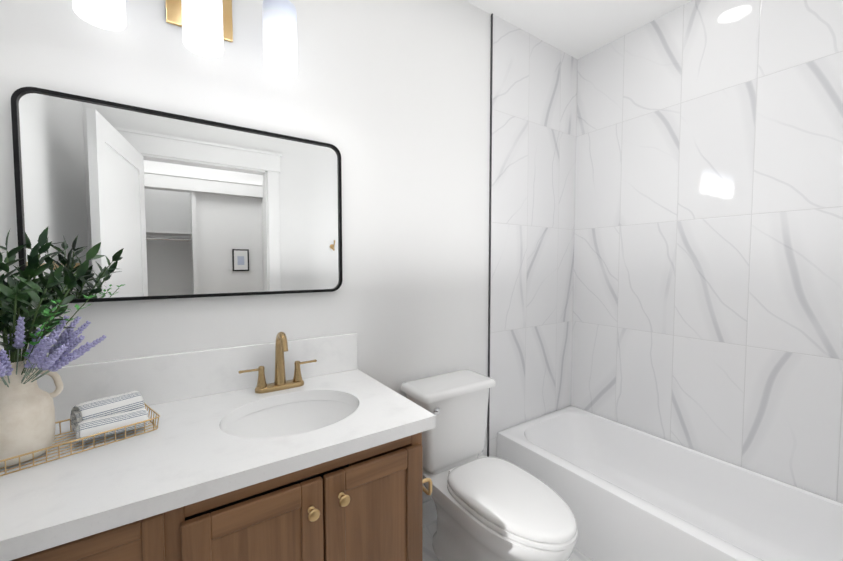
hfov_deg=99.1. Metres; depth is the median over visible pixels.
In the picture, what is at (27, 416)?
vase
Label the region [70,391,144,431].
roll
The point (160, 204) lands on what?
mirror
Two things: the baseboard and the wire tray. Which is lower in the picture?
the baseboard
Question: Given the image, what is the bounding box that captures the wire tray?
[0,403,159,475]
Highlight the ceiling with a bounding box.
[464,0,691,58]
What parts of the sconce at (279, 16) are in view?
lamp shade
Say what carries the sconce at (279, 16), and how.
attached to the wall at (389, 100)
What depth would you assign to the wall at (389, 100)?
1.61 m
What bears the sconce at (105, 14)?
attached to the wall at (389, 100)
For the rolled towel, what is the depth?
0.97 m
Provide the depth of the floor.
1.73 m
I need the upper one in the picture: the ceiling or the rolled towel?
the ceiling
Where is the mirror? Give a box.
[11,87,342,302]
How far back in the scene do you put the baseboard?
1.91 m
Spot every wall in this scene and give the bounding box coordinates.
[0,0,490,501]
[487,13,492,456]
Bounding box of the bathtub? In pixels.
[497,406,842,560]
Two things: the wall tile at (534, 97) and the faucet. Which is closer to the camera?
the faucet
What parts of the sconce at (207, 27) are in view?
arm, lamp shade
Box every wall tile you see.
[489,14,577,456]
[571,0,842,502]
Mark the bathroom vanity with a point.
(282, 448)
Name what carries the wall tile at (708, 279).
attached to the wall
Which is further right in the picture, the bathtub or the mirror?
the bathtub
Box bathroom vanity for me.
[0,332,435,560]
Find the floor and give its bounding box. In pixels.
[423,520,592,560]
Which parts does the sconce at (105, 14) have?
lamp shade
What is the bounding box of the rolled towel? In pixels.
[76,408,148,441]
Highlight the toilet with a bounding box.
[400,369,577,560]
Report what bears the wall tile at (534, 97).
attached to the wall at (389, 100)
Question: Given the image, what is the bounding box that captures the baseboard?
[423,499,436,525]
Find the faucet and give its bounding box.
[238,332,316,393]
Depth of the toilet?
1.55 m
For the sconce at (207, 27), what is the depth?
1.16 m
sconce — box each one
[72,0,125,30]
[166,0,232,57]
[262,0,296,77]

